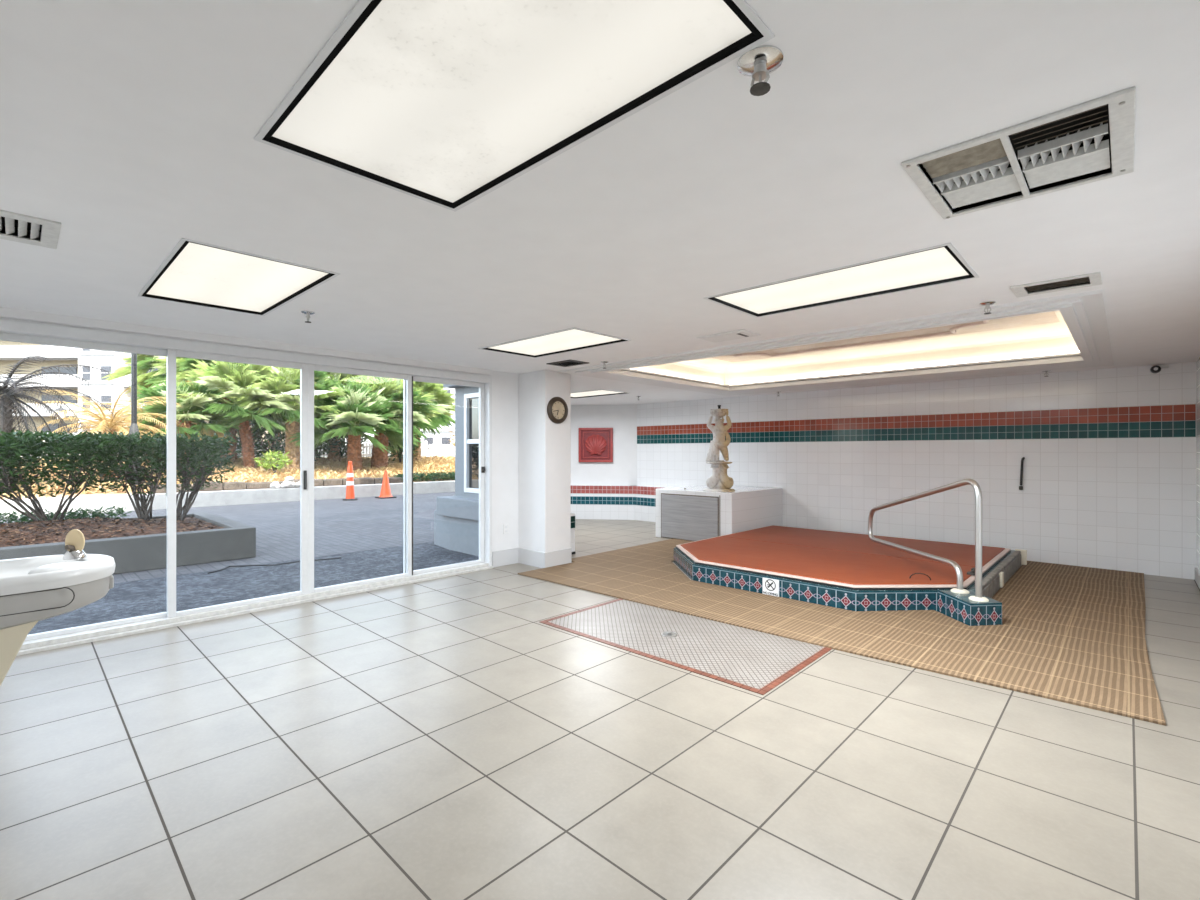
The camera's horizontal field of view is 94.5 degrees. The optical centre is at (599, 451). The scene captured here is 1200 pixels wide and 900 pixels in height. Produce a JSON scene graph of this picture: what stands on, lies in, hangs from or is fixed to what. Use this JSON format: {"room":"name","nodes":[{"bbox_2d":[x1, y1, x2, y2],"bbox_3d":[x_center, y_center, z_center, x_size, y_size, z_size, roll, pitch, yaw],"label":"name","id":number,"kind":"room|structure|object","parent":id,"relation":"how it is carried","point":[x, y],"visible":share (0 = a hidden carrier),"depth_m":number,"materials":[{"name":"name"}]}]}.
{"room":"indoor spa room","nodes":[
{"label":"indoor spa room","id":0,"kind":"room"},
{"bbox_2d":[0,317,518,551],"bbox_3d":[-2.512,0.010,4.760,0.200,2.700,4.760,0,0,44],"label":"wall","id":1,"kind":"structure","parent":0,"point":[505,385],"depth_m":6.12,"materials":[{"name":"white paint"}]},
{"bbox_2d":[0,333,166,640],"bbox_3d":[-3.460,0.233,3.755,0.036,1.945,0.946,0,0,44],"label":"door","id":2,"kind":"structure","parent":1,"relation":"in","point":[3,336],"depth_m":3.73,"materials":[{"name":"white metal"}]},
{"bbox_2d":[167,349,307,617],"bbox_3d":[-2.797,0.233,4.353,0.073,1.945,0.947,0,0,44],"label":"door","id":3,"kind":"structure","parent":1,"relation":"in","point":[171,354],"depth_m":4.15,"materials":[{"name":"white metal"}]},
{"bbox_2d":[0,307,490,374],"bbox_3d":[-2.454,-0.853,4.657,0.025,0.055,3.690,0,0,44],"label":"trim","id":4,"kind":"structure","parent":1,"relation":"attached to","point":[4,312],"depth_m":4.16,"materials":[{"name":"white paint"}]},
{"bbox_2d":[0,319,491,565],"bbox_3d":[-2.502,0.225,4.716,0.155,2.070,3.710,0,0,44],"label":"trim","id":5,"kind":"structure","parent":1,"relation":"attached to","point":[6,326],"depth_m":4.49,"materials":[{"name":"white metal"}]},
{"bbox_2d":[17,562,492,655],"bbox_3d":[-2.502,1.262,4.716,0.195,0.115,3.710,0,0,44],"label":"trim","id":6,"kind":"structure","parent":1,"relation":"attached to","point":[59,641],"depth_m":4.18,"materials":[{"name":"metal"}]},
{"bbox_2d":[308,364,412,593],"bbox_3d":[-2.155,0.233,5.054,0.038,1.945,0.953,0,0,44],"label":"door","id":7,"kind":"structure","parent":1,"relation":"in","point":[311,368],"depth_m":5.02,"materials":[{"name":"white metal"}]},
{"bbox_2d":[403,376,484,573],"bbox_3d":[-1.576,0.233,5.714,0.068,1.945,0.918,0,0,44],"label":"door","id":8,"kind":"structure","parent":1,"relation":"in","point":[480,386],"depth_m":5.87,"materials":[{"name":"white metal"}]},
{"bbox_2d":[492,548,517,567],"bbox_3d":[-1.043,1.175,6.151,0.012,0.170,0.360,0,0,44],"label":"baseboard","id":9,"kind":"structure","parent":1,"relation":"attached to","point":[509,556],"depth_m":6.13,"materials":[{"name":"tile"}]},
{"bbox_2d":[455,386,478,497],"bbox_3d":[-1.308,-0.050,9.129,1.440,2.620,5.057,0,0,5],"label":"window frame","id":10,"kind":"structure","parent":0,"point":[459,392],"depth_m":7.43,"materials":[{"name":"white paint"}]},
{"bbox_2d":[434,496,478,555],"bbox_3d":[-1.606,0.955,7.231,0.430,0.710,1.997,0,0,-38],"label":"low wall","id":11,"kind":"structure","parent":10,"relation":"attached to","point":[461,535],"depth_m":7.26,"materials":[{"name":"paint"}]},
{"bbox_2d":[437,496,478,520],"bbox_3d":[-1.562,0.738,7.037,1.640,0.245,0.190,0,0,44],"label":"trim","id":12,"kind":"structure","parent":10,"relation":"attached to","point":[449,506],"depth_m":7.16,"materials":[{"name":"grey paint"}]},
{"bbox_2d":[464,392,478,493],"bbox_3d":[-1.356,-0.110,7.007,1.140,1.300,0.110,0,0,44],"label":"window","id":13,"kind":"structure","parent":10,"relation":"in","point":[471,401],"depth_m":7.30,"materials":[{"name":"white metal"}]},
{"bbox_2d":[519,370,570,552],"bbox_3d":[-0.626,0.190,6.265,0.460,2.140,0.380,0,0,44],"label":"column","id":14,"kind":"structure","parent":0,"point":[544,445],"depth_m":6.10,"materials":[{"name":"white paint"}]},
{"bbox_2d":[518,548,571,567],"bbox_3d":[-0.621,1.175,6.253,0.460,0.170,0.392,0,0,44],"label":"baseboard","id":15,"kind":"structure","parent":14,"relation":"attached to","point":[525,556],"depth_m":6.10,"materials":[{"name":"tile"}]},
{"bbox_2d":[547,397,567,423],"bbox_3d":[-0.457,-0.452,6.080,0.040,0.294,0.294,0,0,44],"label":"wall clock","id":16,"kind":"object","parent":14,"relation":"attached to","point":[557,408],"visible":1,"depth_m":6.06,"materials":[{"name":"brown wood"}]},
{"bbox_2d":[571,513,574,551],"bbox_3d":[-0.532,1.010,6.742,0.200,0.500,0.440,0,0,44],"label":"wall","id":17,"kind":"structure","parent":0,"point":[572,514],"depth_m":6.81,"materials":[{"name":"white tile"}]},
{"bbox_2d":[0,519,1199,899],"bbox_3d":[-0.237,1.335,5.274,8.790,0.150,8.840,0,0,44],"label":"floor","id":18,"kind":"structure","parent":0,"point":[434,739],"depth_m":2.19,"materials":[{"name":"tile"}]},
{"bbox_2d":[540,598,831,694],"bbox_3d":[0.534,1.259,3.838,1.785,0.004,0.980,0,0,44],"label":"mosaic","id":19,"kind":"object","parent":18,"relation":"on","point":[758,662],"visible":0.82,"depth_m":3.66,"materials":[{"name":"tile"}]},
{"bbox_2d":[656,485,781,540],"bbox_3d":[1.783,0.889,8.285,1.270,0.742,1.491,0,0,44],"label":"plinth","id":20,"kind":"object","parent":18,"relation":"on","point":[690,513],"visible":0.86,"depth_m":7.77,"materials":[{"name":"white tile"}]},
{"bbox_2d":[703,405,734,491],"bbox_3d":[1.657,-0.049,7.724,0.440,1.194,0.440,0,0,0],"label":"cherub statue","id":21,"kind":"object","parent":20,"relation":"on","point":[719,481],"visible":1,"depth_m":7.65,"materials":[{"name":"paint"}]},
{"bbox_2d":[706,441,718,461],"bbox_3d":[1.560,-0.006,7.736,0.172,0.293,0.229,0,0,0],"label":"drapery","id":22,"kind":"object","parent":21,"relation":"hanging from","point":[713,452],"depth_m":7.66,"materials":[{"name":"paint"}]},
{"bbox_2d":[710,409,728,416],"bbox_3d":[1.658,-0.534,7.712,0.254,0.104,0.255,0,0,0],"label":"bowl","id":23,"kind":"object","parent":21,"relation":"on","point":[715,412],"depth_m":7.63,"materials":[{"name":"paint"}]},
{"bbox_2d":[518,539,1165,725],"bbox_3d":[2.302,1.254,5.755,4.848,0.011,4.425,0,0,44],"label":"floor mat","id":24,"kind":"object","parent":18,"relation":"on","point":[1075,635],"visible":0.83,"depth_m":4.03,"materials":[{"name":"plastic"}]},
{"bbox_2d":[674,547,1026,625],"bbox_3d":[2.603,1.170,5.928,3.085,0.180,3.100,0,0,44],"label":"spa","id":25,"kind":"object","parent":18,"relation":"on","point":[956,606],"visible":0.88,"depth_m":4.47,"materials":[{"name":"tile"}]},
{"bbox_2d":[763,577,778,596],"bbox_3d":[1.488,1.184,4.839,0.150,0.148,0.014,0,0,44],"label":"sign","id":26,"kind":"object","parent":25,"relation":"attached to","point":[770,586],"visible":0.99,"depth_m":4.83,"materials":[{"name":"white"}]},
{"bbox_2d":[676,525,1010,589],"bbox_3d":[2.473,1.047,5.973,2.795,0.094,2.935,0,0,44],"label":"cover","id":27,"kind":"object","parent":25,"relation":"on","point":[853,561],"visible":0.84,"depth_m":5.52,"materials":[{"name":"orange plastic"}]},
{"bbox_2d":[868,479,988,601],"bbox_3d":[2.827,0.647,4.966,0.124,0.885,1.902,0,0,3],"label":"handrail","id":28,"kind":"object","parent":25,"relation":"on","point":[978,597],"visible":1,"depth_m":4.30,"materials":[{"name":"silver metal"}]},
{"bbox_2d":[0,0,1199,404],"bbox_3d":[-0.237,-1.065,5.274,8.790,0.370,8.840,0,0,44],"label":"ceiling","id":29,"kind":"structure","parent":0,"point":[131,126],"depth_m":1.95,"materials":[{"name":"paint"}]},
{"bbox_2d":[0,210,60,248],"bbox_3d":[-2.421,-0.916,2.039,0.380,0.088,0.620,0,0,44],"label":"ceiling vent","id":30,"kind":"object","parent":29,"relation":"in","point":[49,236],"visible":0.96,"depth_m":2.22,"materials":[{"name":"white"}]},
{"bbox_2d":[137,238,340,315],"bbox_3d":[-1.947,-0.925,2.937,1.230,0.099,0.635,0,0,44],"label":"ceiling light","id":31,"kind":"object","parent":29,"relation":"attached to","point":[197,273],"visible":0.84,"depth_m":2.86,"materials":[{"name":"white plastic"}]},
{"bbox_2d":[254,0,774,211],"bbox_3d":[-0.302,-0.925,1.366,1.240,0.099,0.645,0,0,44],"label":"ceiling light","id":32,"kind":"object","parent":29,"relation":"attached to","point":[446,104],"visible":0.93,"depth_m":1.33,"materials":[{"name":"white plastic"}]},
{"bbox_2d":[478,327,631,357],"bbox_3d":[-0.395,-0.925,4.563,1.180,0.099,0.630,0,0,44],"label":"ceiling light","id":33,"kind":"object","parent":29,"relation":"attached to","point":[570,339],"visible":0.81,"depth_m":4.56,"materials":[{"name":"white plastic"}]},
{"bbox_2d":[546,360,588,366],"bbox_3d":[-0.321,-0.916,5.520,0.350,0.088,0.260,0,0,44],"label":"ceiling vent","id":34,"kind":"object","parent":29,"relation":"in","point":[564,363],"visible":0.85,"depth_m":5.54,"materials":[{"name":"metal"}]},
{"bbox_2d":[571,389,627,397],"bbox_3d":[-0.188,-0.925,8.526,1.220,0.099,0.640,0,0,44],"label":"ceiling light","id":35,"kind":"object","parent":29,"relation":"attached to","point":[594,393],"visible":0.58,"depth_m":8.54,"materials":[{"name":"white plastic"}]},
{"bbox_2d":[697,329,760,342],"bbox_3d":[0.975,-0.873,4.219,0.400,0.014,0.260,0,0,44],"label":"ceiling access panel","id":36,"kind":"object","parent":29,"relation":"attached to","point":[737,334],"visible":1,"depth_m":4.19,"materials":[{"name":"white"}]},
{"bbox_2d":[737,45,782,95],"bbox_3d":[0.361,-0.847,1.250,0.100,0.066,0.100,0,0,44],"label":"sprinkler head","id":37,"kind":"object","parent":29,"relation":"attached to","point":[761,61],"visible":1,"depth_m":1.24},
{"bbox_2d":[558,290,1113,395],"bbox_3d":[2.346,-0.863,5.807,4.400,0.058,3.510,0,0,44],"label":"trim","id":38,"kind":"structure","parent":29,"relation":"attached to","point":[1084,314],"depth_m":4.83,"materials":[{"name":"white"}]},
{"bbox_2d":[703,242,978,317],"bbox_3d":[1.250,-0.925,2.985,1.220,0.099,0.630,0,0,44],"label":"ceiling light","id":39,"kind":"object","parent":29,"relation":"attached to","point":[939,264],"visible":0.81,"depth_m":2.93,"materials":[{"name":"white plastic"}]},
{"bbox_2d":[635,351,1079,384],"bbox_3d":[2.241,-0.930,5.457,3.934,0.024,2.744,0,0,44],"label":"recessed light","id":40,"kind":"object","parent":29,"relation":"in","point":[1073,351],"visible":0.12,"depth_m":6.14,"materials":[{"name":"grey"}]},
{"bbox_2d":[711,311,1059,361],"bbox_3d":[2.241,-1.220,5.457,4.050,0.060,2.860,0,0,44],"label":"field","id":41,"kind":"object","parent":29,"relation":"attached to","point":[1046,317],"depth_m":5.28,"materials":[{"name":"paint"}]},
{"bbox_2d":[730,320,988,356],"bbox_3d":[2.221,-1.157,5.436,2.508,0.067,1.438,0,0,44],"label":"ceiling panel","id":42,"kind":"object","parent":41,"relation":"attached to","point":[950,329],"visible":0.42,"depth_m":5.72,"materials":[{"name":"paint"}]},
{"bbox_2d":[980,301,995,313],"bbox_3d":[2.293,-0.847,3.284,0.080,0.066,0.080,0,0,44],"label":"sprinkler head","id":43,"kind":"object","parent":29,"relation":"attached to","point":[986,304],"visible":1,"depth_m":3.27},
{"bbox_2d":[901,87,1135,218],"bbox_3d":[1.290,-0.933,1.709,0.515,0.133,0.545,0,0,44],"label":"ceiling vent","id":44,"kind":"object","parent":29,"relation":"in","point":[1081,139],"visible":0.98,"depth_m":1.70,"materials":[{"name":"silver metal"}]},
{"bbox_2d":[1010,272,1101,297],"bbox_3d":[2.405,-0.916,2.929,0.360,0.088,0.260,0,0,44],"label":"ceiling vent","id":45,"kind":"object","parent":29,"relation":"in","point":[1095,278],"visible":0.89,"depth_m":2.93,"materials":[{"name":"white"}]},
{"bbox_2d":[571,404,636,484],"bbox_3d":[-0.124,-0.040,10.517,1.659,2.600,0.150,0,0,6],"label":"wall","id":46,"kind":"structure","parent":0,"point":[622,418],"depth_m":10.41,"materials":[{"name":"white paint"}]},
{"bbox_2d":[579,428,612,461],"bbox_3d":[-0.082,-0.122,10.388,0.644,0.644,0.096,0,0,6],"label":"plaque","id":47,"kind":"object","parent":46,"relation":"attached to","point":[595,444],"visible":1,"depth_m":10.38,"materials":[{"name":"ceramic"}]},
{"bbox_2d":[571,496,633,504],"bbox_3d":[-0.109,0.909,10.372,1.596,0.147,0.134,0,0,6],"label":"trim","id":48,"kind":"structure","parent":46,"relation":"attached to","point":[574,499],"depth_m":10.29,"materials":[{"name":"blue tile"}]},
{"bbox_2d":[571,486,633,493],"bbox_3d":[-0.109,0.708,10.372,1.596,0.146,0.134,0,0,6],"label":"trim","id":49,"kind":"structure","parent":46,"relation":"attached to","point":[574,489],"depth_m":10.29,"materials":[{"name":"tile"}]},
{"bbox_2d":[571,485,636,519],"bbox_3d":[-0.108,0.947,10.374,1.596,0.626,0.130,0,0,6],"label":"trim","id":50,"kind":"structure","parent":46,"relation":"attached to","point":[582,511],"depth_m":10.29,"materials":[{"name":"white tile"}]},
{"bbox_2d":[637,362,1195,579],"bbox_3d":[2.791,0.010,8.460,8.990,2.700,0.150,0,0,44],"label":"wall","id":51,"kind":"structure","parent":0,"point":[1121,504],"depth_m":6.62,"materials":[{"name":"white tile"}]},
{"bbox_2d":[634,497,655,506],"bbox_3d":[1.418,0.909,9.569,2.230,0.147,0.134,0,0,44],"label":"trim","id":52,"kind":"structure","parent":51,"relation":"attached to","point":[642,501],"depth_m":10.04,"materials":[{"name":"blue tile"}]},
{"bbox_2d":[634,486,662,494],"bbox_3d":[1.418,0.708,9.569,2.230,0.146,0.134,0,0,44],"label":"trim","id":53,"kind":"structure","parent":51,"relation":"attached to","point":[643,490],"depth_m":10.04,"materials":[{"name":"tile"}]},
{"bbox_2d":[630,485,670,521],"bbox_3d":[1.401,0.947,9.588,2.280,0.626,0.130,0,0,44],"label":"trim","id":54,"kind":"structure","parent":51,"relation":"attached to","point":[642,513],"depth_m":10.05,"materials":[{"name":"white tile"}]},
{"bbox_2d":[637,421,1195,443],"bbox_3d":[3.268,-0.223,7.899,7.115,0.162,0.006,0,0,44],"label":"trim","id":55,"kind":"structure","parent":51,"relation":"attached to","point":[1160,428],"depth_m":6.76,"materials":[{"name":"teal tile"}]},
{"bbox_2d":[637,404,1195,434],"bbox_3d":[3.268,-0.385,7.899,7.115,0.162,0.006,0,0,44],"label":"trim","id":56,"kind":"structure","parent":51,"relation":"attached to","point":[1185,412],"depth_m":6.76,"materials":[{"name":"red tile"}]},
{"bbox_2d":[1150,364,1168,372],"bbox_3d":[5.617,-0.830,5.573,0.135,0.089,0.142,0,0,44],"label":"security camera","id":57,"kind":"object","parent":51,"relation":"attached to","point":[1155,368],"visible":1,"depth_m":5.55,"materials":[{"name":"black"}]},
{"bbox_2d":[1196,358,1199,572],"bbox_3d":[2.931,-0.040,2.264,0.150,2.600,8.640,0,0,44],"label":"wall","id":58,"kind":"structure","parent":0,"point":[1198,360],"depth_m":5.28,"materials":[{"name":"white tile"}]},
{"bbox_3d":[-2.159,-0.040,1.038,5.840,2.600,0.150,0,0,44],"label":"wall","id":59,"kind":"structure","parent":0,"visible":0},
{"bbox_2d":[0,529,115,685],"bbox_3d":[-2.299,0.728,1.936,0.476,0.825,0.920,0,0,44],"label":"fountain","id":60,"kind":"object","parent":59,"relation":"attached to","point":[33,590],"visible":1,"depth_m":2.00,"materials":[{"name":"white ceramic"}]},
{"bbox_2d":[0,554,115,595],"bbox_3d":[-2.299,0.461,1.936,0.476,0.065,0.920,0,0,44],"label":"basin","id":61,"kind":"object","parent":60,"relation":"in","point":[52,574],"depth_m":2.09,"materials":[{"name":"white ceramic"}]},
{"label":"outside","id":62,"kind":"structure","parent":0,"visible":0},
{"bbox_2d":[0,492,454,582],"bbox_3d":[-42.691,1.460,47.474,112.700,0.300,170.000,0,0,44],"label":"driveway","id":63,"kind":"structure","parent":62,"point":[364,523],"depth_m":9.69,"materials":[{"name":"asphalt"}]},
{"bbox_2d":[0,340,77,454],"bbox_3d":[-60.197,-8.330,64.004,14.000,19.280,14.000,0,0,0],"label":"apartment building","id":64,"kind":"structure","parent":63,"relation":"on","point":[11,352],"depth_m":58.73,"materials":[{"name":"beige paint"}]},
{"bbox_2d":[78,348,130,433],"bbox_3d":[-51.122,-8.690,63.674,4.050,20.000,14.660,0,0,0],"label":"apartment wing","id":65,"kind":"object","parent":63,"relation":"on","point":[105,360],"visible":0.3,"depth_m":56.51,"materials":[{"name":"white paint"}]},
{"bbox_2d":[0,512,255,573],"bbox_3d":[-7.279,1.056,5.573,2.570,0.509,6.050,0,0,44],"label":"concrete planter","id":66,"kind":"object","parent":63,"relation":"on","point":[135,544],"visible":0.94,"depth_m":6.32,"materials":[{"name":"grey concrete"}]},
{"bbox_2d":[0,429,129,521],"bbox_3d":[-6.682,0.345,6.546,1.281,1.256,1.683,0,0,44],"label":"shrub","id":67,"kind":"object","parent":66,"relation":"in","point":[81,447],"visible":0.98,"depth_m":6.50,"materials":[{"name":"green plant"}]},
{"bbox_2d":[0,506,132,523],"bbox_3d":[-7.373,0.826,6.329,0.954,0.240,3.108,0,0,44],"label":"ground cover","id":68,"kind":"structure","parent":66,"relation":"on","point":[71,515],"depth_m":7.00,"materials":[{"name":"green plant"}]},
{"bbox_2d":[90,431,187,519],"bbox_3d":[-6.001,0.344,7.244,1.292,1.247,0.980,0,0,44],"label":"shrub","id":69,"kind":"object","parent":66,"relation":"in","point":[145,444],"visible":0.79,"depth_m":7.10,"materials":[{"name":"green plant"}]},
{"bbox_2d":[152,432,240,520],"bbox_3d":[-5.599,0.343,7.682,1.292,1.252,0.959,0,0,44],"label":"shrub","id":70,"kind":"object","parent":66,"relation":"in","point":[200,459],"visible":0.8,"depth_m":7.52,"materials":[{"name":"green plant"}]},
{"bbox_2d":[123,353,285,456],"bbox_3d":[-43.122,-8.340,64.004,11.850,19.300,14.000,0,0,0],"label":"apartment building","id":71,"kind":"structure","parent":63,"relation":"on","point":[125,355],"depth_m":57.06,"materials":[{"name":"beige paint"}]},
{"bbox_2d":[0,481,454,518],"bbox_3d":[-12.993,1.185,9.590,0.250,0.450,56.000,0,0,44],"label":"wall","id":72,"kind":"structure","parent":63,"relation":"on","point":[249,496],"depth_m":13.60,"materials":[{"name":"white concrete"}]},
{"bbox_2d":[343,461,357,500],"bbox_3d":[-6.739,0.785,14.973,0.370,1.050,0.370,0,0,-24],"label":"traffic cone","id":73,"kind":"object","parent":63,"relation":"on","point":[350,496],"visible":1,"depth_m":14.90,"materials":[{"name":"orange plastic"}]},
{"bbox_2d":[375,471,396,498],"bbox_3d":[-6.057,0.925,15.690,0.440,0.770,0.440,0,0,44],"label":"traffic cone","id":74,"kind":"object","parent":63,"relation":"on","point":[385,490],"visible":1,"depth_m":15.60,"materials":[{"name":"orange plastic"}]},
{"bbox_2d":[420,388,454,456],"bbox_3d":[-15.546,-10.690,75.871,16.200,24.000,12.250,0,0,0],"label":"apartment tower","id":75,"kind":"structure","parent":63,"relation":"on","point":[443,438],"depth_m":70.00,"materials":[{"name":"white paint"}]},
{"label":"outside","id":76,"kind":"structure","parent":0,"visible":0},
{"bbox_2d":[28,542,478,634],"bbox_3d":[2.381,1.461,11.533,2.160,0.298,100.000,0,0,44],"label":"apron","id":77,"kind":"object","parent":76,"point":[137,598],"depth_m":5.56,"materials":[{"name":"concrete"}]},
{"bbox_2d":[208,557,340,573],"bbox_3d":[-3.775,1.303,6.482,1.342,0.016,0.266,0,0,-40],"label":"cable","id":78,"kind":"object","parent":77,"relation":"on","point":[337,557],"visible":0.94,"depth_m":6.37,"materials":[{"name":"black plastic"}]},
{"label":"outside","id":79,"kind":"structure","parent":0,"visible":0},
{"bbox_2d":[0,456,454,499],"bbox_3d":[-16.672,0.625,13.087,10.000,0.770,56.000,0,0,44],"label":"planting bed","id":80,"kind":"object","parent":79,"point":[59,495],"visible":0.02,"depth_m":12.44,"materials":[{"name":"soil"}]},
{"bbox_2d":[0,355,115,487],"bbox_3d":[-12.515,-0.638,11.632,3.620,3.141,3.125,0,0,-22],"label":"date palm","id":81,"kind":"object","parent":80,"relation":"on","point":[8,398],"visible":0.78,"depth_m":11.67,"materials":[{"name":"green plant"}]},
{"bbox_2d":[32,387,181,477],"bbox_3d":[-12.338,-0.410,13.984,2.888,2.362,2.921,0,0,44],"label":"date palm","id":82,"kind":"object","parent":80,"relation":"on","point":[104,423],"visible":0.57,"depth_m":13.75,"materials":[{"name":"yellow plant"}]},
{"bbox_2d":[128,353,139,486],"bbox_3d":[-10.999,-2.180,13.103,0.440,6.320,0.440,0,0,44],"label":"light pole","id":83,"kind":"object","parent":80,"relation":"on","point":[133,427],"visible":0.32,"depth_m":13.06,"materials":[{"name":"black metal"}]},
{"bbox_2d":[73,394,205,462],"bbox_3d":[-12.944,-0.256,16.022,3.111,2.800,3.441,0,0,44],"label":"date palm","id":84,"kind":"object","parent":80,"relation":"on","point":[127,413],"visible":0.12,"depth_m":15.79,"materials":[{"name":"green plant"}]},
{"bbox_2d":[103,354,218,405],"bbox_3d":[-14.539,-2.338,19.459,4.112,5.296,4.344,0,0,44],"label":"fan palm","id":85,"kind":"object","parent":80,"relation":"on","point":[145,363],"visible":0.1,"depth_m":18.42,"materials":[{"name":"green plant"}]},
{"bbox_2d":[119,377,240,462],"bbox_3d":[-12.225,-0.819,16.227,2.968,2.856,2.930,0,0,44],"label":"fan palm","id":86,"kind":"object","parent":80,"relation":"on","point":[216,420],"visible":0.55,"depth_m":15.80,"materials":[{"name":"green plant"}]},
{"bbox_2d":[150,356,242,462],"bbox_3d":[-12.459,-2.054,18.753,4.042,4.894,4.214,0,0,44],"label":"fan palm","id":87,"kind":"object","parent":80,"relation":"on","point":[182,364],"visible":0.06,"depth_m":17.68,"materials":[{"name":"green plant"}]},
{"bbox_2d":[199,481,222,491],"bbox_3d":[-9.678,0.865,13.695,0.320,0.231,0.563,0,0,44],"label":"edging stone","id":88,"kind":"object","parent":80,"relation":"on","point":[219,486],"visible":0.32,"depth_m":13.66,"materials":[{"name":"stone"}]},
{"bbox_2d":[1,455,454,496],"bbox_3d":[-9.915,0.532,17.724,6.214,0.809,18.443,0,0,44],"label":"ground cover","id":89,"kind":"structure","parent":80,"relation":"on","point":[336,469],"depth_m":17.35,"materials":[{"name":"plant"}]},
{"bbox_2d":[166,359,299,467],"bbox_3d":[-11.120,-1.291,17.175,4.017,3.802,3.876,0,0,44],"label":"fan palm","id":90,"kind":"object","parent":80,"relation":"on","point":[230,375],"visible":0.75,"depth_m":16.41,"materials":[{"name":"green plant"}]},
{"bbox_2d":[223,482,245,489],"bbox_3d":[-9.304,0.877,14.089,0.320,0.205,0.484,0,0,44],"label":"edging stone","id":91,"kind":"object","parent":80,"relation":"on","point":[227,485],"visible":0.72,"depth_m":13.97,"materials":[{"name":"stone"}]},
{"bbox_2d":[206,402,274,457],"bbox_3d":[-12.548,-1.357,19.616,2.182,3.454,2.263,0,0,44],"label":"shrub","id":92,"kind":"object","parent":80,"relation":"on","point":[239,445],"visible":0.04,"depth_m":19.44,"materials":[{"name":"green plant"}]},
{"bbox_2d":[40,437,454,457],"bbox_3d":[-11.979,-0.075,23.105,0.140,0.970,21.010,0,0,44],"label":"picket fence","id":93,"kind":"object","parent":80,"relation":"on","point":[425,446],"visible":0.06,"depth_m":26.84,"materials":[{"name":"white paint"}]},
{"bbox_2d":[241,414,285,461],"bbox_3d":[-11.335,-0.426,18.860,1.822,1.789,1.678,0,0,44],"label":"shrub","id":94,"kind":"object","parent":80,"relation":"on","point":[277,445],"visible":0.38,"depth_m":18.68,"materials":[{"name":"green plant"}]},
{"bbox_2d":[246,481,282,488],"bbox_3d":[-8.772,0.892,14.648,0.320,0.176,1.019,0,0,44],"label":"edging stone","id":95,"kind":"object","parent":80,"relation":"on","point":[249,485],"visible":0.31,"depth_m":14.40,"materials":[{"name":"stone"}]},
{"bbox_2d":[253,449,292,472],"bbox_3d":[-9.813,0.287,16.700,0.896,0.728,1.072,0,0,44],"label":"shrub","id":96,"kind":"object","parent":80,"relation":"on","point":[269,463],"visible":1,"depth_m":16.59,"materials":[{"name":"green plant"}]},
{"bbox_2d":[221,366,356,471],"bbox_3d":[-10.025,-1.294,17.988,3.875,3.914,4.102,0,0,44],"label":"fan palm","id":97,"kind":"object","parent":80,"relation":"on","point":[283,378],"visible":0.48,"depth_m":17.18,"materials":[{"name":"green plant"}]},
{"bbox_2d":[314,437,336,461],"bbox_3d":[-10.328,-0.614,19.877,1.905,2.162,1.864,0,0,44],"label":"shrub","id":98,"kind":"object","parent":80,"relation":"on","point":[321,447],"visible":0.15,"depth_m":19.98,"materials":[{"name":"green plant"}]},
{"bbox_2d":[323,479,341,485],"bbox_3d":[-7.660,0.882,15.819,0.320,0.196,0.504,0,0,44],"label":"edging stone","id":99,"kind":"object","parent":80,"relation":"on","point":[326,482],"visible":0.69,"depth_m":15.69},
{"bbox_2d":[290,370,384,461],"bbox_3d":[-9.987,-1.880,20.727,4.190,4.653,4.026,0,0,44],"label":"fan palm","id":100,"kind":"object","parent":80,"relation":"on","point":[344,377],"visible":0.06,"depth_m":20.57,"materials":[{"name":"green plant"}]},
{"bbox_2d":[328,424,367,457],"bbox_3d":[-9.470,-0.598,20.855,1.590,2.129,1.488,0,0,44],"label":"shrub","id":101,"kind":"object","parent":80,"relation":"on","point":[343,450],"visible":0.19,"depth_m":20.59,"materials":[{"name":"green plant"}]},
{"bbox_2d":[287,375,421,470],"bbox_3d":[-8.354,-0.944,18.922,4.082,3.320,4.313,0,0,44],"label":"fan palm","id":102,"kind":"object","parent":80,"relation":"on","point":[356,405],"visible":0.81,"depth_m":18.12,"materials":[{"name":"green plant"}]},
{"bbox_2d":[340,477,373,484],"bbox_3d":[-7.162,0.879,16.343,0.320,0.202,0.902,0,0,44],"label":"edging stone","id":103,"kind":"object","parent":80,"relation":"on","point":[366,480],"visible":0.76,"depth_m":16.29,"materials":[{"name":"stone"}]},
{"bbox_2d":[374,477,402,483],"bbox_3d":[-6.522,0.889,17.016,0.320,0.181,0.915,0,0,44],"label":"edging stone","id":104,"kind":"object","parent":80,"relation":"on","point":[394,479],"visible":0.59,"depth_m":16.95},
{"bbox_2d":[338,374,441,467],"bbox_3d":[-7.778,-1.284,20.114,3.919,3.898,3.916,0,0,44],"label":"fan palm","id":105,"kind":"object","parent":80,"relation":"on","point":[422,405],"visible":0.42,"depth_m":19.70,"materials":[{"name":"green plant"}]},
{"bbox_2d":[388,408,422,461],"bbox_3d":[-7.782,-0.759,21.567,1.796,2.451,1.702,0,0,-17],"label":"shrub","id":106,"kind":"object","parent":80,"relation":"on","point":[400,454],"visible":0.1,"depth_m":21.51,"materials":[{"name":"green plant"}]},
{"bbox_2d":[387,378,454,461],"bbox_3d":[-7.524,-1.564,22.505,3.800,4.129,3.983,0,0,-3],"label":"fan palm","id":107,"kind":"object","parent":80,"relation":"on","point":[445,406],"visible":0.25,"depth_m":22.24,"materials":[{"name":"green plant"}]},
{"bbox_2d":[393,471,454,480],"bbox_3d":[-4.684,0.819,19.017,0.626,0.401,5.104,0,0,44],"label":"hedge","id":108,"kind":"object","parent":80,"relation":"on","point":[451,475],"visible":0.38,"depth_m":18.10,"materials":[{"name":"green plant"}]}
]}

